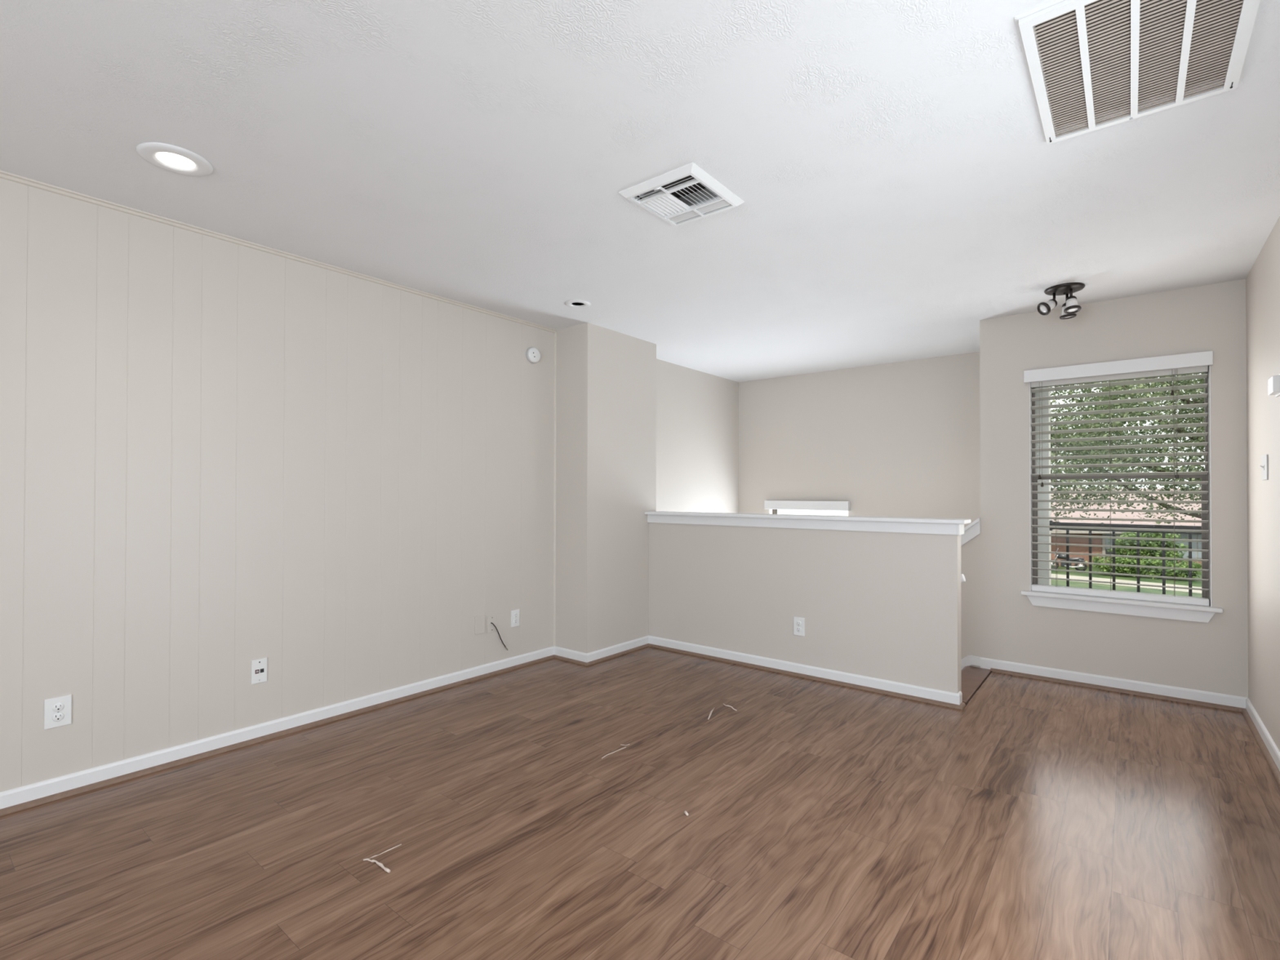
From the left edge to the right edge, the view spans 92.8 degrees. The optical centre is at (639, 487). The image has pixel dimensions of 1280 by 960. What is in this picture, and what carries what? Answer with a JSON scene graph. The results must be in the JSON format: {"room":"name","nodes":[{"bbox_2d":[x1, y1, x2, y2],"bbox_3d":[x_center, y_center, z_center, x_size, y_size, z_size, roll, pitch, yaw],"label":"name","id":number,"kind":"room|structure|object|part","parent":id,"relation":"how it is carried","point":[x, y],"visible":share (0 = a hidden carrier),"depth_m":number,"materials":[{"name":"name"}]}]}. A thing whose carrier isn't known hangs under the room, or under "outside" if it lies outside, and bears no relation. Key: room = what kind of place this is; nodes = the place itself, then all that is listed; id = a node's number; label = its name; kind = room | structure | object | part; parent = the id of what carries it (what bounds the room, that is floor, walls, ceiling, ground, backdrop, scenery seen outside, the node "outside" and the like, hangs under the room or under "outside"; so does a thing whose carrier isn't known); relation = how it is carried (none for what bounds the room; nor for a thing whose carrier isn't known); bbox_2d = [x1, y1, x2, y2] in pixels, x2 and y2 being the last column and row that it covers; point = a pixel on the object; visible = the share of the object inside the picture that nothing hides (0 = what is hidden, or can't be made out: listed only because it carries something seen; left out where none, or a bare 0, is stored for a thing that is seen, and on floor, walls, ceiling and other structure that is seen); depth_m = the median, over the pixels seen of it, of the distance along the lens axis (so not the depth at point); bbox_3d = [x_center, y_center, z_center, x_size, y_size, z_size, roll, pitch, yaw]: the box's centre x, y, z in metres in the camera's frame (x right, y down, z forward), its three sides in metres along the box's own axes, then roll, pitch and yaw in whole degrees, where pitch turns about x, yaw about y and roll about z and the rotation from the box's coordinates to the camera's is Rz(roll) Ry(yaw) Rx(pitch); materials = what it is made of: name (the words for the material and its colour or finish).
{"room":"empty living room","nodes":[
{"label":"empty living room","id":0,"kind":"room"},
{"bbox_2d":[0,177,738,791],"bbox_3d":[-1.608,0.803,3.459,0.155,3.990,8.394,0,-1,39],"label":"wall","id":1,"kind":"structure","parent":0,"point":[218,456],"depth_m":2.96,"materials":[{"name":"beige paint"}]},
{"bbox_2d":[44,694,71,729],"bbox_3d":[-2.328,0.898,2.440,0.009,0.118,0.080,0,-1,39],"label":"wall outlet","id":2,"kind":"object","parent":1,"relation":"attached to","point":[58,710],"visible":1,"depth_m":2.44,"materials":[{"name":"white plastic"}]},
{"bbox_2d":[52,712,63,721],"bbox_3d":[-2.326,0.917,2.438,0.003,0.034,0.034,0,-1,39],"label":"receptacle","id":3,"kind":"object","parent":2,"relation":"attached to","point":[56,717],"depth_m":2.44,"materials":[{"name":"white plastic"}]},
{"bbox_2d":[52,702,64,711],"bbox_3d":[-2.326,0.878,2.438,0.003,0.034,0.034,0,-1,39],"label":"receptacle","id":4,"kind":"object","parent":2,"relation":"attached to","point":[56,707],"depth_m":2.44,"materials":[{"name":"white plastic"}]},
{"bbox_2d":[251,657,266,684],"bbox_3d":[-1.876,0.904,3.005,0.008,0.116,0.070,0,-1,39],"label":"wall plate","id":5,"kind":"object","parent":1,"relation":"attached to","point":[259,667],"visible":1,"depth_m":3.00,"materials":[{"name":"white plastic"}]},
{"bbox_2d":[0,646,554,808],"bbox_3d":[-2.406,1.197,2.340,0.012,0.079,5.656,0,-1,39],"label":"baseboard","id":6,"kind":"structure","parent":1,"relation":"attached to","point":[31,792],"depth_m":2.91,"materials":[{"name":"white paint"}]},
{"bbox_2d":[0,654,554,816],"bbox_3d":[-2.397,1.227,2.325,0.019,0.019,5.644,0,-1,39],"label":"trim","id":7,"kind":"structure","parent":1,"relation":"attached to","point":[49,798],"depth_m":2.89,"materials":[{"name":"wood"}]},
{"bbox_2d":[0,169,556,333],"bbox_3d":[-2.398,-1.191,2.358,0.018,0.024,5.656,0,-1,39],"label":"trim","id":8,"kind":"structure","parent":1,"relation":"attached to","point":[3,175],"depth_m":2.92,"materials":[{"name":"beige paint"}]},
{"bbox_2d":[487,614,496,633],"bbox_3d":[-0.995,0.915,4.101,0.008,0.116,0.076,0,-1,39],"label":"wall plate","id":9,"kind":"object","parent":1,"relation":"attached to","point":[491,628],"visible":1,"depth_m":4.10,"materials":[{"name":"beige paint"}]},
{"bbox_2d":[490,622,507,650],"bbox_3d":[-0.950,1.010,4.133,0.021,0.212,0.137,0,-1,45],"label":"coaxial cable","id":10,"kind":"object","parent":9,"relation":"hanging from","point":[491,622],"visible":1,"depth_m":4.12,"materials":[{"name":"metal"}]},
{"bbox_2d":[511,608,519,627],"bbox_3d":[-0.870,0.912,4.257,0.009,0.116,0.072,0,-1,39],"label":"wall outlet","id":11,"kind":"object","parent":1,"relation":"attached to","point":[515,613],"visible":1,"depth_m":4.25,"materials":[{"name":"white plastic"}]},
{"bbox_2d":[525,346,540,363],"bbox_3d":[-0.762,-0.952,4.379,0.038,0.116,0.116,0,-1,39],"label":"smoke detector","id":12,"kind":"object","parent":1,"relation":"attached to","point":[533,354],"visible":1,"depth_m":4.36,"materials":[{"name":"grey plastic"}]},
{"bbox_2d":[553,332,556,646],"bbox_3d":[-0.636,0.010,4.551,0.012,2.340,0.012,0,-1,39],"label":"trim","id":13,"kind":"structure","parent":1,"relation":"attached to","point":[555,333],"depth_m":4.55,"materials":[{"name":"beige paint"}]},
{"bbox_2d":[554,646,586,662],"bbox_3d":[-0.509,1.220,4.436,0.346,0.079,0.012,0,-1,39],"label":"baseboard","id":14,"kind":"structure","parent":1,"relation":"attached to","point":[581,656],"depth_m":4.42,"materials":[{"name":"white paint"}]},
{"bbox_2d":[555,322,656,653],"bbox_3d":[-0.301,0.818,4.801,0.454,3.990,0.811,0,-1,39],"label":"wall column","id":15,"kind":"structure","parent":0,"point":[606,379],"depth_m":4.52,"materials":[{"name":"beige paint"}]},
{"bbox_2d":[554,654,586,666],"bbox_3d":[-0.506,1.249,4.414,0.353,0.019,0.019,0,-1,39],"label":"trim","id":16,"kind":"structure","parent":15,"relation":"attached to","point":[558,657],"depth_m":4.40,"materials":[{"name":"wood"}]},
{"bbox_2d":[586,643,648,666],"bbox_3d":[-0.153,1.252,4.587,0.019,0.019,0.731,0,-1,39],"label":"trim","id":17,"kind":"structure","parent":15,"relation":"attached to","point":[639,647],"depth_m":4.56,"materials":[{"name":"wood"}]},
{"bbox_2d":[0,0,1279,382],"bbox_3d":[-0.564,-1.285,1.649,4.266,0.160,11.444,0,-1,39],"label":"ceiling","id":18,"kind":"structure","parent":0,"point":[894,171],"depth_m":2.21,"materials":[{"name":"white paint"}]},
{"bbox_2d":[136,142,213,176],"bbox_3d":[-1.702,-1.204,2.236,0.224,0.022,0.224,0,-1,39],"label":"recessed light","id":19,"kind":"object","parent":18,"relation":"in","point":[170,157],"visible":1,"depth_m":2.22,"materials":[{"name":"white paint"}]},
{"bbox_2d":[564,299,591,308],"bbox_3d":[-0.400,-1.227,3.925,0.166,0.104,0.166,0,-1,39],"label":"recessed light","id":20,"kind":"object","parent":18,"relation":"in","point":[578,304],"visible":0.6,"depth_m":3.92,"materials":[{"name":"white paint"}]},
{"bbox_2d":[618,162,744,226],"bbox_3d":[0.174,-1.235,2.508,0.360,0.133,0.386,0,-1,39],"label":"ceiling vent","id":21,"kind":"object","parent":18,"relation":"in","point":[688,179],"visible":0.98,"depth_m":2.50,"materials":[{"name":"metal"}]},
{"bbox_2d":[1036,282,1084,319],"bbox_3d":[2.500,-1.097,3.619,0.231,0.168,0.200,0,-1,39],"label":"ceiling spotlight","id":22,"kind":"object","parent":18,"relation":"attached to","point":[1071,306],"visible":1,"depth_m":3.58,"materials":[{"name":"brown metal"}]},
{"bbox_2d":[1036,298,1057,315],"bbox_3d":[2.418,-1.073,3.623,0.099,0.096,0.098,0,-1,39],"label":"socket","id":23,"kind":"object","parent":22,"relation":"attached to","point":[1043,308],"depth_m":3.61,"materials":[{"name":"metal"}]},
{"bbox_2d":[1059,302,1076,319],"bbox_3d":[2.559,-1.060,3.646,0.084,0.094,0.084,0,-1,39],"label":"socket","id":24,"kind":"object","parent":22,"relation":"attached to","point":[1064,316],"depth_m":3.64,"materials":[{"name":"metal"}]},
{"bbox_3d":[2.515,-1.134,3.557,0.015,0.060,0.017,0,-1,39],"label":"stem","id":25,"kind":"part","parent":22,"relation":"part of","materials":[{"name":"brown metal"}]},
{"bbox_2d":[1063,295,1081,314],"bbox_3d":[2.511,-1.067,3.540,0.083,0.099,0.083,0,-1,39],"label":"socket","id":26,"kind":"object","parent":22,"relation":"attached to","point":[1072,305],"depth_m":3.53,"materials":[{"name":"metal"}]},
{"bbox_2d":[1014,0,1262,144],"bbox_3d":[1.366,-1.200,1.681,0.485,0.041,0.704,0,-1,39],"label":"ceiling vent","id":27,"kind":"object","parent":18,"relation":"in","point":[1100,56],"visible":1,"depth_m":1.68,"materials":[{"name":"metal"}]},
{"bbox_3d":[1.242,-1.188,1.786,0.090,0.002,0.629,0,-1,39],"label":"louver panel","id":28,"kind":"part","parent":27,"relation":"part of","materials":[{"name":"white metal"}]},
{"bbox_3d":[1.326,-1.188,1.719,0.090,0.002,0.629,0,-1,39],"label":"louver panel","id":29,"kind":"part","parent":27,"relation":"part of","materials":[{"name":"white metal"}]},
{"bbox_3d":[1.409,-1.188,1.652,0.090,0.002,0.629,0,-1,39],"label":"louver panel","id":30,"kind":"part","parent":27,"relation":"part of","materials":[{"name":"white metal"}]},
{"bbox_3d":[1.493,-1.189,1.585,0.090,0.002,0.629,0,-1,39],"label":"louver panel","id":31,"kind":"part","parent":27,"relation":"part of","materials":[{"name":"white metal"}]},
{"bbox_2d":[0,646,1279,959],"bbox_3d":[-0.387,1.326,1.774,4.106,0.180,7.543,0,-1,39],"label":"floor","id":32,"kind":"structure","parent":0,"point":[1035,819],"depth_m":2.19,"materials":[{"name":"wood"}]},
{"bbox_2d":[363,857,390,872],"bbox_3d":[-0.858,1.233,1.998,0.131,0.010,0.021,0,-1,30],"label":"scrap","id":33,"kind":"object","parent":32,"relation":"on","point":[386,869],"visible":1,"depth_m":1.99,"materials":[{"name":"white"}]},
{"bbox_2d":[368,844,401,858],"bbox_3d":[-0.867,1.236,2.071,0.005,0.003,0.120,0,-1,43],"label":"scrap","id":34,"kind":"object","parent":32,"relation":"on","point":[400,844],"visible":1,"depth_m":2.07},
{"bbox_2d":[601,743,629,758],"bbox_3d":[-0.122,1.245,2.890,0.041,0.003,0.201,0,-1,39],"label":"scrap","id":35,"kind":"object","parent":32,"relation":"on","point":[628,744],"visible":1,"depth_m":2.88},
{"bbox_2d":[648,522,961,705],"bbox_3d":[0.975,0.738,4.226,2.258,1.045,0.111,0,-1,39],"label":"wall","id":36,"kind":"structure","parent":0,"point":[886,606],"depth_m":4.01,"materials":[{"name":"beige paint"}]},
{"bbox_2d":[586,635,648,662],"bbox_3d":[-0.155,1.222,4.609,0.012,0.079,0.724,0,-1,39],"label":"baseboard","id":37,"kind":"structure","parent":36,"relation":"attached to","point":[606,651],"depth_m":4.58,"materials":[{"name":"white paint"}]},
{"bbox_2d":[793,616,804,635],"bbox_3d":[1.066,0.930,4.089,0.078,0.122,0.009,0,-1,39],"label":"wall outlet","id":38,"kind":"object","parent":36,"relation":"attached to","point":[798,622],"visible":1,"depth_m":4.08,"materials":[{"name":"white plastic"}]},
{"bbox_2d":[648,643,962,710],"bbox_3d":[0.945,1.250,4.161,2.265,0.019,0.019,0,-1,39],"label":"trim","id":39,"kind":"structure","parent":36,"relation":"attached to","point":[780,671],"depth_m":3.98,"materials":[{"name":"wood"}]},
{"bbox_2d":[644,511,971,535],"bbox_3d":[0.987,0.231,4.216,2.293,0.088,0.187,0,-1,39],"label":"trim","id":40,"kind":"structure","parent":36,"relation":"attached to","point":[859,523],"depth_m":3.98,"materials":[{"name":"white paint"}]},
{"bbox_2d":[957,691,962,703],"bbox_3d":[1.836,1.217,3.502,0.012,0.079,0.067,0,-1,39],"label":"baseboard","id":41,"kind":"structure","parent":36,"relation":"attached to","point":[959,693],"depth_m":3.50,"materials":[{"name":"white paint"}]},
{"bbox_2d":[960,702,965,709],"bbox_3d":[1.842,1.247,3.484,0.019,0.019,0.086,0,-1,39],"label":"trim","id":42,"kind":"structure","parent":36,"relation":"attached to","point":[962,704],"depth_m":3.49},
{"bbox_2d":[960,573,965,582],"bbox_3d":[1.194,1.252,4.178,1.851,1.472,0.102,0,-1,39],"label":"handrail","id":43,"kind":"object","parent":36,"relation":"attached to","point":[962,577],"visible":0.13,"depth_m":3.62,"materials":[{"name":"white paint"}]},
{"bbox_2d":[738,351,1051,585],"bbox_3d":[2.173,0.833,5.902,2.993,3.990,0.150,0,-1,39],"label":"wall","id":44,"kind":"structure","parent":0,"point":[900,439],"depth_m":5.80,"materials":[{"name":"beige paint"}]},
{"bbox_2d":[772,509,777,514],"bbox_3d":[1.763,0.951,6.271,0.840,1.498,0.065,0,-1,39],"label":"window","id":45,"kind":"structure","parent":44,"relation":"in","point":[774,511],"depth_m":6.51,"materials":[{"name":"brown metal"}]},
{"bbox_2d":[764,500,850,511],"bbox_3d":[1.676,0.179,6.171,0.890,0.091,0.061,0,-1,39],"label":"window blind","id":46,"kind":"object","parent":44,"relation":"attached to","point":[768,504],"visible":1,"depth_m":6.12,"materials":[{"name":"white paint"}]},
{"bbox_2d":[1035,386,1048,585],"bbox_3d":[2.946,0.823,4.594,0.150,3.990,0.921,0,-1,39],"label":"wall","id":47,"kind":"structure","parent":0,"point":[1043,573],"depth_m":4.60,"materials":[{"name":"grey"}]},
{"bbox_2d":[960,279,1248,697],"bbox_3d":[2.008,0.822,4.660,3.981,3.990,0.150,0,-1,39],"label":"wall","id":48,"kind":"structure","parent":0,"point":[1211,656],"depth_m":3.83,"materials":[{"name":"beige paint"}]},
{"bbox_2d":[960,517,980,546],"bbox_3d":[1.560,1.136,4.985,2.184,1.848,0.160,0,-1,39],"label":"trim","id":49,"kind":"structure","parent":48,"relation":"attached to","point":[972,530],"depth_m":4.29,"materials":[{"name":"white paint"}]},
{"bbox_2d":[961,655,1247,708],"bbox_3d":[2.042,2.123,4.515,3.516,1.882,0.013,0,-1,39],"label":"baseboard","id":50,"kind":"structure","parent":48,"relation":"attached to","point":[985,663],"depth_m":3.80,"materials":[{"name":"white paint"}]},
{"bbox_2d":[990,667,1244,711],"bbox_3d":[2.906,1.252,3.811,1.256,0.019,0.019,0,-1,39],"label":"trim","id":51,"kind":"structure","parent":48,"relation":"attached to","point":[1027,675],"depth_m":3.75,"materials":[{"name":"wood"}]},
{"bbox_2d":[1021,364,1222,622],"bbox_3d":[2.989,0.029,3.849,0.982,1.505,0.190,0,-1,39],"label":"window","id":52,"kind":"structure","parent":48,"relation":"in","point":[1197,613],"depth_m":3.74,"materials":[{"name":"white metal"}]},
{"bbox_2d":[1023,351,1213,605],"bbox_3d":[2.964,-0.047,3.830,0.925,1.474,0.119,0,-1,39],"label":"window blind","id":53,"kind":"object","parent":52,"relation":"attached to","point":[1176,365],"visible":1,"depth_m":3.81,"materials":[{"name":"white paint"}]},
{"bbox_3d":[2.659,-0.393,4.059,0.002,0.621,0.002,0,-1,-28],"label":"lift cord","id":54,"kind":"part","parent":53,"relation":"part of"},
{"bbox_3d":[2.670,-0.368,4.050,0.002,0.671,0.002,0,-1,-28],"label":"lift cord","id":55,"kind":"part","parent":53,"relation":"part of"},
{"bbox_3d":[2.732,-0.007,4.007,0.002,1.340,0.002,0,-1,39],"label":"ladder cord","id":56,"kind":"part","parent":53,"relation":"part of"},
{"bbox_3d":[2.773,-0.007,4.058,0.002,1.340,0.002,0,-1,39],"label":"ladder cord","id":57,"kind":"part","parent":53,"relation":"part of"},
{"bbox_3d":[2.953,-0.009,3.830,0.002,1.340,0.002,0,-1,39],"label":"ladder cord","id":58,"kind":"part","parent":53,"relation":"part of","materials":[{"name":"white fabric"}]},
{"bbox_3d":[2.994,-0.008,3.881,0.002,1.340,0.002,0,-1,39],"label":"ladder cord","id":59,"kind":"part","parent":53,"relation":"part of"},
{"bbox_3d":[2.981,0.670,3.836,0.876,0.040,0.064,0,-1,39],"label":"rail","id":60,"kind":"part","parent":53,"relation":"part of","materials":[{"name":"white paint"}]},
{"bbox_3d":[3.230,-0.009,3.691,0.002,1.340,0.002,0,-1,39],"label":"ladder cord","id":61,"kind":"part","parent":53,"relation":"part of","materials":[{"name":"white fabric"}]},
{"bbox_3d":[3.189,-0.010,3.640,0.002,1.340,0.002,0,-1,39],"label":"ladder cord","id":62,"kind":"part","parent":53,"relation":"part of","materials":[{"name":"white fabric"}]},
{"bbox_3d":[3.192,-0.391,3.630,0.010,0.630,0.002,0,-1,39],"label":"lift cord","id":63,"kind":"part","parent":53,"relation":"part of","materials":[{"name":"white fabric"}]},
{"bbox_3d":[3.034,-0.074,3.902,0.846,0.034,0.045,0,-1,39],"label":"meeting rail","id":64,"kind":"part","parent":52,"relation":"part of","materials":[{"name":"brown metal"}]},
{"bbox_3d":[3.029,0.301,3.889,0.852,0.749,0.020,0,-1,39],"label":"sash","id":65,"kind":"part","parent":52,"relation":"part of","materials":[{"name":"brown metal"}]},
{"bbox_3d":[2.971,0.704,3.822,0.982,0.026,0.137,0,-1,39],"label":"sill","id":66,"kind":"part","parent":52,"relation":"part of","materials":[{"name":"white paint"}]},
{"bbox_2d":[1245,216,1279,751],"bbox_3d":[1.176,0.009,0.545,0.120,2.440,7.323,0,-1,39],"label":"wall","id":67,"kind":"structure","parent":0,"point":[1263,279],"depth_m":3.01,"materials":[{"name":"beige paint"}]},
{"bbox_2d":[1241,708,1279,786],"bbox_3d":[1.106,1.220,0.581,0.019,0.019,7.311,0,-1,39],"label":"trim","id":68,"kind":"structure","parent":67,"relation":"attached to","point":[1271,762],"depth_m":2.92,"materials":[{"name":"wood"}]},
{"bbox_2d":[1245,697,1279,771],"bbox_3d":[1.122,1.190,0.576,0.012,0.079,7.323,0,-1,39],"label":"baseboard","id":69,"kind":"structure","parent":67,"relation":"attached to","point":[1267,739],"depth_m":2.97,"materials":[{"name":"white paint"}]},
{"bbox_2d":[1259,454,1268,479],"bbox_3d":[3.030,-0.098,2.967,0.022,0.120,0.136,0,-1,39],"label":"light switch","id":70,"kind":"object","parent":67,"relation":"attached to","point":[1264,466],"visible":1,"depth_m":2.94,"materials":[{"name":"grey plastic"}]},
{"bbox_2d":[1267,373,1279,396],"bbox_3d":[2.796,-0.451,2.685,0.030,0.090,0.132,0,-1,39],"label":"thermostat","id":71,"kind":"object","parent":67,"relation":"attached to","point":[1273,383],"visible":1,"depth_m":2.65,"materials":[{"name":"white plastic"}]},
{"bbox_3d":[1.522,2.895,5.167,3.084,0.150,2.077,0,-1,39],"label":"floor","id":72,"kind":"structure","parent":0,"visible":0},
{"bbox_2d":[961,666,991,705],"bbox_3d":[1.414,2.034,4.442,1.890,1.558,0.887,0,-1,39],"label":"staircase","id":73,"kind":"structure","parent":72,"relation":"on","point":[972,677],"depth_m":3.98,"materials":[{"name":"wood"}]},
{"label":"outside","id":74,"kind":"structure","parent":0,"visible":0},
{"bbox_2d":[1051,565,1201,597],"bbox_3d":[36.927,5.450,45.961,80.000,0.300,102.000,0,-1,39],"label":"ground","id":75,"kind":"structure","parent":74,"point":[1054,582],"depth_m":33.28,"materials":[{"name":"green plant"}]},
{"bbox_2d":[1051,548,1087,570],"bbox_3d":[26.754,4.523,38.236,2.101,1.365,0.721,0,-1,39],"label":"motorcycle","id":76,"kind":"object","parent":75,"relation":"on","point":[1059,556],"visible":0.66,"depth_m":38.03,"materials":[{"name":"metal"}]},
{"bbox_3d":[26.616,4.355,38.349,0.683,0.378,0.334,0,-1,39],"label":"tank","id":77,"kind":"part","parent":76,"relation":"part of","materials":[{"name":"silver metal"}]},
{"bbox_3d":[27.108,4.464,37.953,0.846,0.284,0.235,0,-1,39],"label":"seat","id":78,"kind":"part","parent":76,"relation":"part of","materials":[{"name":"black leather"}]},
{"bbox_2d":[1050,488,1201,565],"bbox_3d":[33.636,2.660,45.184,20.600,5.250,9.740,0,0,-1],"label":"brick house","id":79,"kind":"structure","parent":75,"relation":"on","point":[1100,541],"depth_m":41.17,"materials":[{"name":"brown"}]},
{"bbox_2d":[1105,533,1112,549],"bbox_3d":[31.570,3.575,40.943,0.620,1.100,0.020,0,0,-1],"label":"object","id":80,"kind":"object","parent":79,"relation":"hanging from","point":[1107,540],"depth_m":40.93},
{"bbox_3d":[31.568,4.354,40.936,0.620,0.460,0.020,0,0,-1],"label":"pane","id":81,"kind":"part","parent":79,"relation":"part of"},
{"bbox_3d":[32.128,3.941,40.996,0.420,1.910,0.130,0,0,-1],"label":"door post","id":82,"kind":"part","parent":79,"relation":"part of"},
{"bbox_3d":[36.718,3.877,41.040,1.440,1.720,0.030,0,0,-1],"label":"pane","id":83,"kind":"part","parent":79,"relation":"part of","materials":[{"name":"glass"}]},
{"bbox_3d":[38.258,3.881,41.072,1.440,1.720,0.030,0,0,-1],"label":"pane","id":84,"kind":"part","parent":79,"relation":"part of","materials":[{"name":"glass"}]},
{"bbox_2d":[1051,573,1201,593],"bbox_3d":[25.285,5.158,33.720,3.106,0.020,15.663,1,-1,-41],"label":"garden path","id":85,"kind":"structure","parent":75,"relation":"on","point":[1054,575],"depth_m":32.83,"materials":[{"name":"beige concrete"}]},
{"bbox_2d":[1050,373,1204,525],"bbox_3d":[10.402,0.019,13.889,7.739,9.907,10.813,1,-1,-39],"label":"oak tree","id":86,"kind":"object","parent":75,"relation":"on","point":[1186,382],"visible":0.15,"depth_m":12.72,"materials":[{"name":"green plant"}]},
{"bbox_2d":[1085,552,1201,580],"bbox_3d":[29.241,4.570,35.447,5.429,1.385,2.431,0,-1,39],"label":"hedge","id":87,"kind":"object","parent":75,"relation":"on","point":[1118,560],"visible":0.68,"depth_m":35.02,"materials":[{"name":"green plant"}]},
{"bbox_2d":[1106,532,1193,570],"bbox_3d":[31.084,3.767,37.292,2.623,2.893,4.148,1,-1,-44],"label":"shrub","id":88,"kind":"object","parent":75,"relation":"on","point":[1122,542],"visible":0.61,"depth_m":36.93,"materials":[{"name":"green plant"}]},
{"bbox_3d":[4.263,1.438,3.630,3.107,0.150,1.077,0,-1,39],"label":"deck","id":89,"kind":"object","parent":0,"visible":0},
{"bbox_2d":[1049,520,1201,596],"bbox_3d":[4.473,0.754,4.054,2.907,0.985,0.075,0,-1,39],"label":"balcony railing","id":90,"kind":"object","parent":89,"relation":"on","point":[1051,522],"visible":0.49,"depth_m":4.62,"materials":[{"name":"black metal"}]},
{"bbox_3d":[4.496,0.305,4.040,2.850,0.060,0.045,0,-1,39],"label":"rail","id":91,"kind":"part","parent":90,"relation":"part of","materials":[{"name":"black metal"}]}
]}

